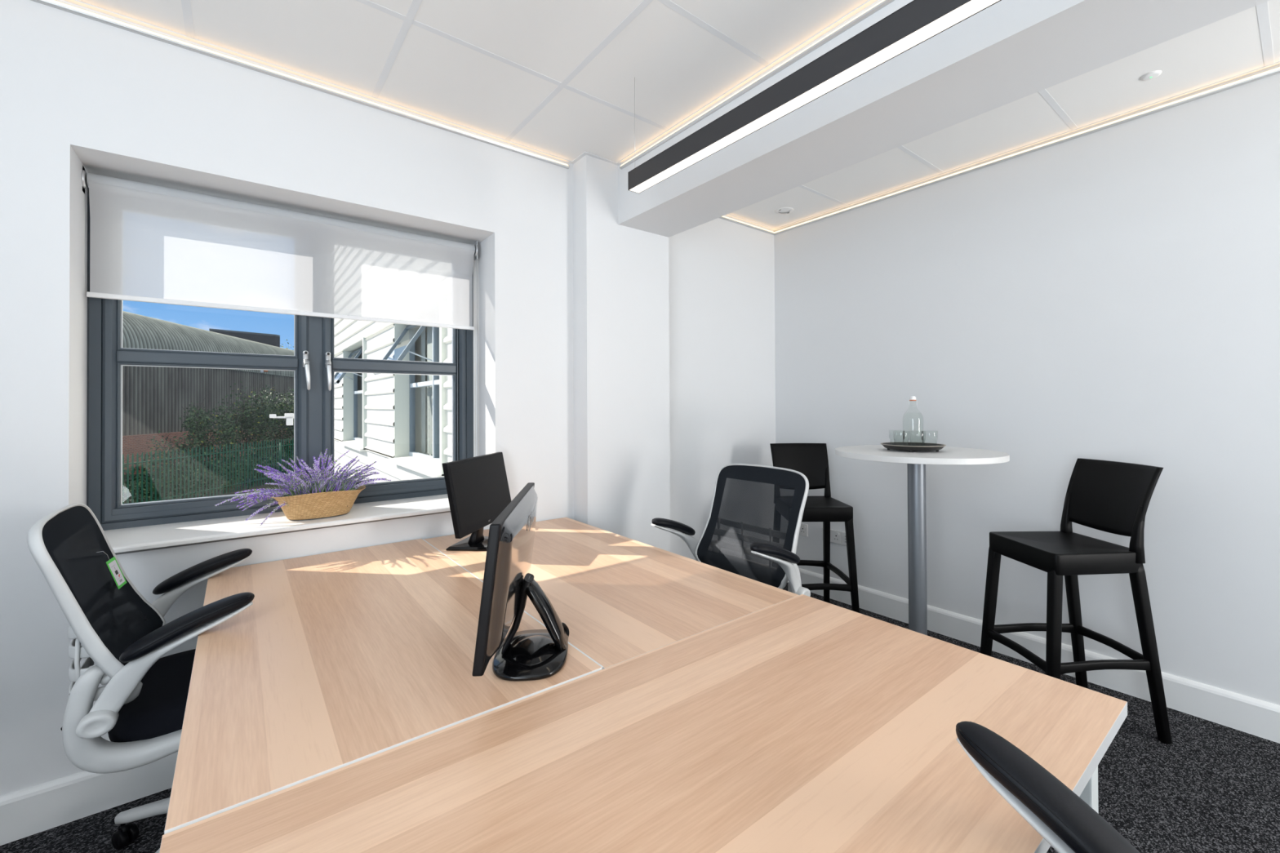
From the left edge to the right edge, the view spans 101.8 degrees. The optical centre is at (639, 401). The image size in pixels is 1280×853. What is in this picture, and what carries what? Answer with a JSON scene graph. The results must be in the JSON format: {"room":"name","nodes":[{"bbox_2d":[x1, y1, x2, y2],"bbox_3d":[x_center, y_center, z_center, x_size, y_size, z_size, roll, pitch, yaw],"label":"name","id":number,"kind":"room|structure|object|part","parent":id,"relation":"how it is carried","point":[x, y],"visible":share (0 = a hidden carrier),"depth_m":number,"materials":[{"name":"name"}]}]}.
{"room":"office","nodes":[
{"label":"office","id":0,"kind":"room"},
{"bbox_2d":[0,0,574,795],"bbox_3d":[-1.871,-0.036,1.931,3.706,2.780,0.400,0,-1,-38],"label":"wall","id":1,"kind":"structure","parent":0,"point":[77,91],"depth_m":1.87,"materials":[{"name":"white paint"}]},
{"bbox_2d":[0,751,177,845],"bbox_3d":[-1.717,1.281,1.771,3.456,0.142,0.018,0,-1,-38],"label":"baseboard","id":2,"kind":"structure","parent":1,"relation":"attached to","point":[28,811],"depth_m":1.68,"materials":[{"name":"white paint"}]},
{"bbox_2d":[80,165,479,456],"bbox_3d":[-1.410,-0.242,2.269,1.425,1.184,0.062,0,-1,-38],"label":"roller blind","id":3,"kind":"object","parent":1,"relation":"attached to","point":[150,243],"visible":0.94,"depth_m":2.15,"materials":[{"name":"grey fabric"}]},
{"bbox_3d":[-0.849,-0.218,2.699,0.007,1.137,0.049,0,-1,-38],"label":"bead chain","id":4,"kind":"part","parent":3,"relation":"part of","materials":[{"name":"white"}]},
{"bbox_2d":[86,186,476,553],"bbox_3d":[-1.375,-0.162,2.246,1.451,1.351,0.368,0,-1,-38],"label":"window","id":5,"kind":"structure","parent":1,"relation":"attached to","point":[133,526],"depth_m":2.12,"materials":[{"name":"grey metal"}]},
{"bbox_3d":[-1.734,-0.163,2.122,0.639,1.220,0.064,0,-1,-38],"label":"sash","id":6,"kind":"part","parent":5,"relation":"part of","materials":[{"name":"grey metal"}]},
{"bbox_3d":[-1.372,0.492,2.241,1.451,0.044,0.368,0,-1,-38],"label":"sill","id":7,"kind":"part","parent":5,"relation":"part of","materials":[{"name":"white"}]},
{"bbox_3d":[-1.458,-0.135,2.273,0.026,0.176,0.041,0,-1,-38],"label":"handle","id":8,"kind":"part","parent":5,"relation":"part of","materials":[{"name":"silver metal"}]},
{"bbox_2d":[271,484,365,519],"bbox_3d":[-1.350,0.424,2.188,0.350,0.110,0.206,0,-1,-39],"label":"seagrass basket","id":9,"kind":"object","parent":5,"relation":"on","point":[329,504],"visible":0.84,"depth_m":2.12,"materials":[{"name":"brown wicker"}]},
{"bbox_2d":[214,448,391,525],"bbox_3d":[-1.379,0.333,2.166,0.621,0.272,0.352,0,-1,-38],"label":"plant","id":10,"kind":"object","parent":9,"relation":"in","point":[344,482],"visible":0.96,"depth_m":2.14,"materials":[{"name":"purple plant"}]},
{"bbox_3d":[-1.392,-0.135,2.324,0.024,0.176,0.041,0,-1,-38],"label":"handle","id":11,"kind":"part","parent":5,"relation":"part of","materials":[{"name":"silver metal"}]},
{"bbox_3d":[-1.182,-0.163,2.550,0.646,1.220,0.064,0,-1,-38],"label":"sash","id":12,"kind":"part","parent":5,"relation":"part of","materials":[{"name":"grey metal"}]},
{"bbox_2d":[30,0,569,168],"bbox_3d":[-1.734,-1.281,1.789,3.405,0.025,0.016,0,-1,-38],"label":"strip light","id":13,"kind":"object","parent":1,"relation":"attached to","point":[53,3],"visible":1,"depth_m":2.02,"materials":[{"name":"grey plastic"}]},
{"bbox_2d":[573,155,670,551],"bbox_3d":[-0.106,-0.002,2.985,0.574,2.710,0.180,0,-1,-38],"label":"wall column","id":14,"kind":"structure","parent":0,"point":[621,282],"depth_m":2.86,"materials":[{"name":"white paint"}]},
{"bbox_2d":[0,584,1279,852],"bbox_3d":[0.480,1.391,0.384,5.532,0.120,5.745,0,-1,-38],"label":"floor","id":15,"kind":"structure","parent":0,"point":[1215,788],"depth_m":1.76,"materials":[{"name":"carpet"}]},
{"bbox_2d":[26,503,254,852],"bbox_3d":[-1.315,0.823,1.614,0.722,1.051,0.666,0,-1,-37],"label":"office chair","id":16,"kind":"object","parent":15,"relation":"on","point":[141,706],"visible":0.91,"depth_m":1.36,"materials":[{"name":"fabric"}]},
{"bbox_3d":[-1.514,0.556,1.468,0.216,0.518,0.511,0,-1,-37],"label":"frame","id":17,"kind":"part","parent":16,"relation":"part of","materials":[{"name":"grey plastic"}]},
{"bbox_3d":[-1.507,0.553,1.473,0.191,0.501,0.498,0,-1,-37],"label":"backrest","id":18,"kind":"part","parent":16,"relation":"part of","materials":[{"name":"fabric"}]},
{"bbox_2d":[96,551,126,589],"bbox_3d":[-1.590,0.503,1.565,0.059,0.119,0.055,0,-1,-38],"label":"tag","id":19,"kind":"object","parent":16,"relation":"hanging from","point":[113,565],"visible":1,"depth_m":1.57,"materials":[{"name":"green"}]},
{"bbox_3d":[-1.447,1.248,1.609,0.295,0.072,0.060,0,0,-9],"label":"leg","id":20,"kind":"part","parent":16,"relation":"part of","materials":[{"name":"grey plastic"}]},
{"bbox_3d":[-1.312,0.865,1.618,0.460,0.088,0.439,0,-1,-37],"label":"seat","id":21,"kind":"part","parent":16,"relation":"part of","materials":[{"name":"black fabric"}]},
{"bbox_3d":[-1.209,0.680,1.342,0.337,0.254,0.062,0,-1,-36],"label":"armrest","id":22,"kind":"part","parent":16,"relation":"part of","materials":[{"name":"grey plastic"}]},
{"bbox_3d":[-1.552,0.685,1.794,0.337,0.254,0.062,0,-1,-39],"label":"armrest","id":23,"kind":"part","parent":16,"relation":"part of","materials":[{"name":"grey plastic"}]},
{"bbox_2d":[164,538,603,834],"bbox_3d":[-0.822,0.978,1.537,0.745,0.735,1.469,0,-1,-38],"label":"desk","id":24,"kind":"object","parent":15,"relation":"on","point":[337,660],"depth_m":1.17,"materials":[{"name":"brown wood"}]},
{"bbox_3d":[-0.532,0.630,1.765,0.007,0.032,1.455,0,-1,-38],"label":"joint strip","id":25,"kind":"part","parent":24,"relation":"part of","materials":[{"name":"beige wood"}]},
{"bbox_2d":[472,482,568,681],"bbox_3d":[-0.264,0.424,1.293,0.172,0.365,0.556,0,0,-5],"label":"monitor","id":26,"kind":"object","parent":24,"relation":"on","point":[532,655],"visible":1,"depth_m":1.16,"materials":[{"name":"black plastic"}]},
{"bbox_3d":[-0.233,0.514,1.272,0.111,0.174,0.092,0,0,-5],"label":"leg","id":27,"kind":"part","parent":26,"relation":"part of","materials":[{"name":"black plastic"}]},
{"bbox_2d":[423,517,798,668],"bbox_3d":[-0.237,0.981,1.990,0.736,0.730,1.469,0,-1,-38],"label":"desk","id":28,"kind":"object","parent":15,"relation":"on","point":[619,598],"visible":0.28,"depth_m":1.69,"materials":[{"name":"brown wood"}]},
{"bbox_2d":[442,452,511,551],"bbox_3d":[-0.702,0.431,2.262,0.173,0.378,0.502,0,0,10],"label":"monitor","id":29,"kind":"object","parent":28,"relation":"on","point":[477,489],"visible":0.97,"depth_m":2.19,"materials":[{"name":"black plastic"}]},
{"bbox_2d":[159,594,1127,852],"bbox_3d":[0.156,0.971,0.884,1.497,0.730,0.761,0,-1,-38],"label":"desk","id":30,"kind":"object","parent":15,"relation":"on","point":[802,723],"visible":1,"depth_m":0.87,"materials":[{"name":"brown wood"}]},
{"bbox_3d":[0.898,0.983,1.059,0.050,0.702,0.050,0,-1,-38],"label":"leg","id":31,"kind":"part","parent":30,"relation":"part of","materials":[{"name":"white metal"}]},
{"bbox_2d":[650,463,810,596],"bbox_3d":[0.306,0.819,2.184,0.722,1.051,0.666,0,-1,-39],"label":"office chair","id":32,"kind":"object","parent":15,"relation":"on","point":[752,529],"visible":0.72,"depth_m":2.33,"materials":[{"name":"black fabric"}]},
{"bbox_3d":[0.191,0.682,2.454,0.337,0.254,0.062,0,-1,-37],"label":"armrest","id":33,"kind":"part","parent":32,"relation":"part of","materials":[{"name":"grey plastic"}]},
{"bbox_3d":[0.491,0.550,2.334,0.191,0.501,0.498,0,-1,-39],"label":"backrest","id":34,"kind":"part","parent":32,"relation":"part of","materials":[{"name":"fabric"}]},
{"bbox_3d":[0.498,0.553,2.339,0.216,0.518,0.511,0,-1,-39],"label":"frame","id":35,"kind":"part","parent":32,"relation":"part of","materials":[{"name":"grey plastic"}]},
{"bbox_3d":[0.547,0.677,2.013,0.337,0.254,0.062,0,-1,-41],"label":"armrest","id":36,"kind":"part","parent":32,"relation":"part of","materials":[{"name":"grey plastic"}]},
{"bbox_2d":[769,443,859,613],"bbox_3d":[1.039,0.813,3.185,0.411,1.077,0.526,0,0,0],"label":"bar stool","id":37,"kind":"object","parent":15,"relation":"on","point":[811,460],"visible":0.59,"depth_m":3.33,"materials":[{"name":"black wood"}]},
{"bbox_3d":[1.038,0.423,3.386,0.364,0.293,0.131,0,0,0],"label":"backrest","id":38,"kind":"part","parent":37,"relation":"part of","materials":[{"name":"black"}]},
{"bbox_3d":[1.206,1.000,3.366,0.044,0.705,0.128,0,0,14],"label":"leg","id":39,"kind":"part","parent":37,"relation":"part of","materials":[{"name":"black wood"}]},
{"bbox_3d":[1.038,0.648,3.159,0.372,0.082,0.380,0,0,0],"label":"seat","id":40,"kind":"part","parent":37,"relation":"part of","materials":[{"name":"black"}]},
{"bbox_3d":[1.198,0.539,3.332,0.042,0.222,0.052,0,0,0],"label":"post","id":41,"kind":"part","parent":37,"relation":"part of","materials":[{"name":"black"}]},
{"bbox_3d":[1.213,0.997,2.962,0.047,0.703,0.098,0,0,-28],"label":"leg","id":42,"kind":"part","parent":37,"relation":"part of","materials":[{"name":"black wood"}]},
{"bbox_2d":[835,444,1009,635],"bbox_3d":[1.275,0.785,2.389,0.700,1.115,0.700,0,-1,-38],"label":"bar table","id":43,"kind":"object","parent":15,"relation":"on","point":[916,461],"visible":0.66,"depth_m":2.35,"materials":[{"name":"white laminate"}]},
{"bbox_2d":[880,442,946,452],"bbox_3d":[1.263,0.212,2.411,0.269,0.030,0.269,0,-1,-38],"label":"serving tray","id":44,"kind":"object","parent":43,"relation":"on","point":[896,446],"visible":1,"depth_m":2.36,"materials":[{"name":"black"}]},
{"bbox_2d":[902,395,922,445],"bbox_3d":[1.285,0.095,2.447,0.087,0.240,0.087,0,-1,-38],"label":"bottle","id":45,"kind":"object","parent":44,"relation":"on","point":[912,397],"visible":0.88,"depth_m":2.44,"materials":[{"name":"clear glass"}]},
{"bbox_2d":[955,720,1139,852],"bbox_3d":[0.294,0.807,0.589,0.666,1.051,0.721,0,-1,-34],"label":"office chair","id":46,"kind":"object","parent":15,"relation":"on","point":[1063,819],"visible":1,"depth_m":0.70,"materials":[{"name":"grey plastic"}]},
{"bbox_3d":[0.577,0.653,0.670,0.068,0.254,0.336,0,5,-34],"label":"armrest","id":47,"kind":"part","parent":46,"relation":"part of","materials":[{"name":"grey plastic"}]},
{"bbox_2d":[980,457,1172,744],"bbox_3d":[1.823,0.802,2.214,0.526,1.077,0.411,0,0,-3],"label":"bar stool","id":48,"kind":"object","parent":15,"relation":"on","point":[1114,497],"visible":0.98,"depth_m":2.15,"materials":[{"name":"black"}]},
{"bbox_3d":[1.595,0.991,2.375,0.098,0.703,0.047,0,0,25],"label":"leg","id":49,"kind":"part","parent":48,"relation":"part of","materials":[{"name":"black wood"}]},
{"bbox_3d":[1.612,0.988,2.029,0.098,0.703,0.047,0,-1,-31],"label":"leg","id":50,"kind":"part","parent":48,"relation":"part of","materials":[{"name":"black wood"}]},
{"bbox_3d":[1.795,0.637,2.214,0.380,0.082,0.372,0,0,-3],"label":"seat","id":51,"kind":"part","parent":48,"relation":"part of","materials":[{"name":"black"}]},
{"bbox_3d":[1.960,0.528,2.383,0.052,0.222,0.042,0,0,-3],"label":"post","id":52,"kind":"part","parent":48,"relation":"part of","materials":[{"name":"black"}]},
{"bbox_3d":[1.999,0.989,2.387,0.128,0.705,0.044,0,0,-17],"label":"leg","id":53,"kind":"part","parent":48,"relation":"part of","materials":[{"name":"black wood"}]},
{"bbox_3d":[2.019,0.409,2.227,0.131,0.293,0.364,0,0,-3],"label":"backrest","id":54,"kind":"part","parent":48,"relation":"part of","materials":[{"name":"black"}]},
{"bbox_3d":[1.975,0.526,2.064,0.052,0.222,0.042,0,0,-3],"label":"post","id":55,"kind":"part","parent":48,"relation":"part of","materials":[{"name":"black"}]},
{"bbox_3d":[2.016,0.986,2.056,0.128,0.705,0.044,0,0,11],"label":"leg","id":56,"kind":"part","parent":48,"relation":"part of","materials":[{"name":"black wood"}]},
{"bbox_2d":[77,0,1279,228],"bbox_3d":[0.467,-1.389,0.406,5.532,0.120,5.745,0,-1,-38],"label":"ceiling","id":57,"kind":"structure","parent":0,"point":[677,67],"depth_m":2.02,"materials":[{"name":"white tile"}]},
{"bbox_2d":[181,0,770,141],"bbox_3d":[-0.070,-1.333,-0.183,3.662,0.007,5.172,0,-1,-38],"label":"ceiling grid","id":58,"kind":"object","parent":57,"relation":"attached to","point":[408,20],"depth_m":1.91,"materials":[{"name":"white metal"}]},
{"bbox_2d":[774,207,793,214],"bbox_3d":[0.988,-1.307,3.562,0.128,0.014,0.128,0,-1,-38],"label":"smoke detector","id":59,"kind":"object","parent":57,"relation":"attached to","point":[783,210],"visible":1,"depth_m":3.55,"materials":[{"name":"white plastic"}]},
{"bbox_2d":[627,0,1001,193],"bbox_3d":[0.915,-1.096,0.896,0.054,0.463,3.078,0,-1,-38],"label":"pendant lamp","id":60,"kind":"object","parent":57,"relation":"hanging from","point":[917,22],"visible":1,"depth_m":1.42,"materials":[{"name":"grey metal"}]},
{"bbox_2d":[617,0,1270,237],"bbox_3d":[1.566,-1.190,0.995,0.368,0.380,5.035,0,-1,-38],"label":"ceiling beam","id":61,"kind":"structure","parent":57,"relation":"attached to","point":[1008,51],"depth_m":1.73,"materials":[{"name":"white paint"}]},
{"bbox_2d":[619,0,894,169],"bbox_3d":[1.409,-1.304,0.884,0.016,0.025,4.950,0,-1,-38],"label":"strip light","id":62,"kind":"object","parent":61,"relation":"attached to","point":[882,3],"visible":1,"depth_m":2.03,"materials":[{"name":"grey plastic"}]},
{"bbox_2d":[798,1,1274,205],"bbox_3d":[2.137,-1.331,1.540,1.202,0.007,5.195,0,-1,-38],"label":"trim","id":63,"kind":"structure","parent":57,"relation":"attached to","point":[1262,9],"depth_m":2.21,"materials":[{"name":"white"}]},
{"bbox_2d":[1140,70,1161,80],"bbox_3d":[2.074,-1.320,2.110,0.066,0.015,0.066,0,-1,-38],"label":"recessed light","id":64,"kind":"object","parent":57,"relation":"in","point":[1153,74],"visible":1,"depth_m":2.10,"materials":[{"name":"white plastic"}]},
{"bbox_2d":[668,215,775,559],"bbox_3d":[0.303,-0.033,3.643,1.826,2.780,0.400,0,-1,-38],"label":"wall","id":65,"kind":"structure","parent":0,"point":[722,272],"depth_m":3.56,"materials":[{"name":"white paint"}]},
{"bbox_2d":[719,215,774,235],"bbox_3d":[0.556,-1.279,3.590,1.192,0.025,0.016,0,-1,-38],"label":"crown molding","id":66,"kind":"structure","parent":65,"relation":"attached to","point":[723,217],"depth_m":3.76,"materials":[{"name":"grey"}]},
{"bbox_2d":[773,64,1279,705],"bbox_3d":[2.678,-0.058,1.944,0.150,2.780,5.195,0,-1,-38],"label":"wall","id":67,"kind":"structure","parent":0,"point":[1111,294],"depth_m":2.54,"materials":[{"name":"white paint"}]},
{"bbox_2d":[63,0,1279,231],"bbox_3d":[0.543,-1.331,0.307,5.233,0.010,5.196,0,-1,-38],"label":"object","id":68,"kind":"structure","parent":67,"relation":"attached to","point":[865,5],"depth_m":2.22,"materials":[{"name":"white"}]},
{"bbox_2d":[799,523,808,536],"bbox_3d":[1.153,0.926,3.778,0.014,0.086,0.146,0,-1,-38],"label":"wall socket","id":69,"kind":"object","parent":67,"relation":"attached to","point":[803,531],"visible":0.41,"depth_m":3.74,"materials":[{"name":"white plastic"}]},
{"bbox_2d":[822,528,841,544],"bbox_3d":[1.315,0.923,3.568,0.014,0.086,0.146,0,-1,-38],"label":"wall socket","id":70,"kind":"object","parent":67,"relation":"attached to","point":[835,535],"visible":0.62,"depth_m":3.54,"materials":[{"name":"white plastic"}]},
{"bbox_2d":[841,531,846,545],"bbox_3d":[1.388,0.922,3.476,0.012,0.086,0.086,0,-1,-38],"label":"wall socket","id":71,"kind":"object","parent":67,"relation":"attached to","point":[843,534],"visible":0.44,"depth_m":3.49,"materials":[{"name":"white plastic"}]},
{"bbox_2d":[774,66,1279,235],"bbox_3d":[2.591,-1.301,1.922,0.016,0.025,5.145,0,-1,-38],"label":"strip light","id":72,"kind":"object","parent":67,"relation":"attached to","point":[1276,70],"visible":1,"depth_m":2.56,"materials":[{"name":"grey plastic"}]},
{"bbox_2d":[786,568,1279,743],"bbox_3d":[2.618,1.261,1.882,0.018,0.142,5.195,0,-1,-38],"label":"baseboard","id":73,"kind":"structure","parent":67,"relation":"attached to","point":[1250,715],"depth_m":2.40,"materials":[{"name":"white paint"}]},
{"label":"outside","id":74,"kind":"structure","parent":0,"visible":0},
{"bbox_2d":[124,447,293,503],"bbox_3d":[-43.706,5.776,56.456,120.000,0.200,137.108,0,-1,-38],"label":"ground","id":75,"kind":"structure","parent":74,"point":[265,486],"depth_m":32.54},
{"bbox_2d":[134,430,205,486],"bbox_3d":[-30.528,3.679,33.852,3.445,3.758,3.583,0,-1,-38],"label":"shrub","id":76,"kind":"object","parent":75,"relation":"on","point":[189,446],"visible":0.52,"depth_m":33.57,"materials":[{"name":"green plant"}]},
{"bbox_2d":[122,311,293,474],"bbox_3d":[-46.795,-0.664,68.859,44.758,12.900,84.761,0,-1,-38],"label":"building","id":77,"kind":"structure","parent":75,"relation":"on","point":[155,398],"depth_m":44.12,"materials":[{"name":"grey metal"}]},
{"bbox_2d":[122,437,293,503],"bbox_3d":[-24.130,3.953,33.269,0.110,2.900,23.800,0,0,-2],"label":"fence","id":78,"kind":"object","parent":75,"relation":"on","point":[168,459],"visible":0.48,"depth_m":28.49,"materials":[{"name":"green"}]},
{"bbox_3d":[-24.135,2.983,33.276,0.056,0.056,23.800,0,0,-2],"label":"rail","id":79,"kind":"part","parent":78,"relation":"part of","materials":[{"name":"green metal"}]},
{"bbox_3d":[-24.125,4.953,33.261,0.056,0.056,23.800,0,0,-2],"label":"rail","id":80,"kind":"part","parent":78,"relation":"part of","materials":[{"name":"green metal"}]},
{"bbox_3d":[-24.094,4.067,31.968,0.078,2.650,0.078,-1,-1,43],"label":"post","id":81,"kind":"part","parent":78,"relation":"part of","materials":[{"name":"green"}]},
{"bbox_3d":[-24.176,4.091,34.967,0.078,2.650,0.078,-1,-1,43],"label":"post","id":82,"kind":"part","parent":78,"relation":"part of","materials":[{"name":"green metal"}]},
{"bbox_2d":[124,432,293,503],"bbox_3d":[-27.644,3.959,35.371,6.521,3.482,29.427,0,0,-1],"label":"undergrowth","id":83,"kind":"object","parent":75,"relation":"on","point":[157,453],"visible":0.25,"depth_m":31.46,"materials":[{"name":"green plant"}]},
{"bbox_2d":[179,396,244,477],"bbox_3d":[-30.285,2.510,36.861,3.592,5.936,3.682,0,-1,-38],"label":"shrub","id":84,"kind":"object","parent":75,"relation":"on","point":[195,429],"visible":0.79,"depth_m":36.66,"materials":[{"name":"green plant"}]},
{"bbox_2d":[208,328,279,346],"bbox_3d":[-70.300,-3.422,92.487,9.967,19.005,8.168,0,-1,-38],"label":"building","id":85,"kind":"structure","parent":75,"relation":"on","point":[273,340],"depth_m":91.99,"materials":[{"name":"grey metal"}]},
{"bbox_2d":[208,381,281,470],"bbox_3d":[-31.084,1.962,41.036,4.675,7.128,4.464,0,-1,-38],"label":"shrub","id":86,"kind":"object","parent":75,"relation":"on","point":[246,423],"visible":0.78,"depth_m":41.25,"materials":[{"name":"green plant"}]},
{"bbox_2d":[253,380,293,463],"bbox_3d":[-31.037,1.870,45.101,4.301,7.456,5.162,0,-1,-38],"label":"shrub","id":87,"kind":"object","parent":75,"relation":"on","point":[282,423],"visible":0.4,"depth_m":44.41,"materials":[{"name":"green plant"}]},
{"bbox_2d":[282,386,293,450],"bbox_3d":[-31.571,1.951,49.703,5.234,7.272,4.621,0,-1,-38],"label":"shrub","id":88,"kind":"object","parent":75,"relation":"on","point":[288,387],"visible":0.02,"depth_m":48.69,"materials":[{"name":"green plant"}]},
{"bbox_2d":[334,318,452,483],"bbox_3d":[-5.250,0.404,9.577,0.779,9.450,15.720,0,-1,-38],"label":"building","id":89,"kind":"structure","parent":75,"relation":"on","point":[402,424],"depth_m":6.90,"materials":[{"name":"white"}]},
{"bbox_2d":[269,413,293,425],"bbox_3d":[-10.229,0.521,15.093,0.861,0.350,0.160,0,-1,-38],"label":"security camera","id":90,"kind":"object","parent":89,"relation":"attached to","point":[289,416],"visible":0.96,"depth_m":15.03,"materials":[{"name":"white plastic"}]},
{"bbox_3d":[-10.197,0.466,15.118,0.781,0.076,0.056,0,-1,-38],"label":"arm","id":91,"kind":"part","parent":90,"relation":"part of","materials":[{"name":"white"}]},
{"bbox_3d":[-5.328,-0.624,9.408,0.356,0.545,1.010,0,-1,-38],"label":"sash pane","id":92,"kind":"part","parent":89,"relation":"part of","materials":[{"name":"clear glass"}]},
{"bbox_3d":[-5.328,-0.624,9.408,0.441,0.649,1.110,0,-1,-38],"label":"open sash","id":93,"kind":"part","parent":89,"relation":"part of","materials":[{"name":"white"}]},
{"bbox_2d":[361,353,362,437],"bbox_3d":[-4.758,-0.121,9.229,0.002,1.610,1.978,0,-1,-38],"label":"vertical blind","id":94,"kind":"object","parent":89,"relation":"hanging from","point":[362,353],"depth_m":9.95,"materials":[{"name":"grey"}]},
{"bbox_3d":[-2.843,-0.661,6.198,0.356,0.545,0.929,0,-1,-38],"label":"sash pane","id":95,"kind":"part","parent":89,"relation":"part of","materials":[{"name":"clear glass"}]},
{"bbox_3d":[-2.843,-0.661,6.198,0.441,0.649,1.029,0,-1,-38],"label":"open sash","id":96,"kind":"part","parent":89,"relation":"part of","materials":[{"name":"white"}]},
{"bbox_3d":[-2.773,-0.507,6.251,0.270,0.112,0.983,0,-1,-38],"label":"stay arm","id":97,"kind":"part","parent":89,"relation":"part of","materials":[{"name":"grey metal"}]},
{"bbox_2d":[421,326,432,454],"bbox_3d":[-2.286,-0.158,6.034,0.002,1.610,1.798,0,-1,-38],"label":"window frame","id":98,"kind":"structure","parent":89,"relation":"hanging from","point":[427,334],"depth_m":6.62,"materials":[{"name":"grey"}]}
]}

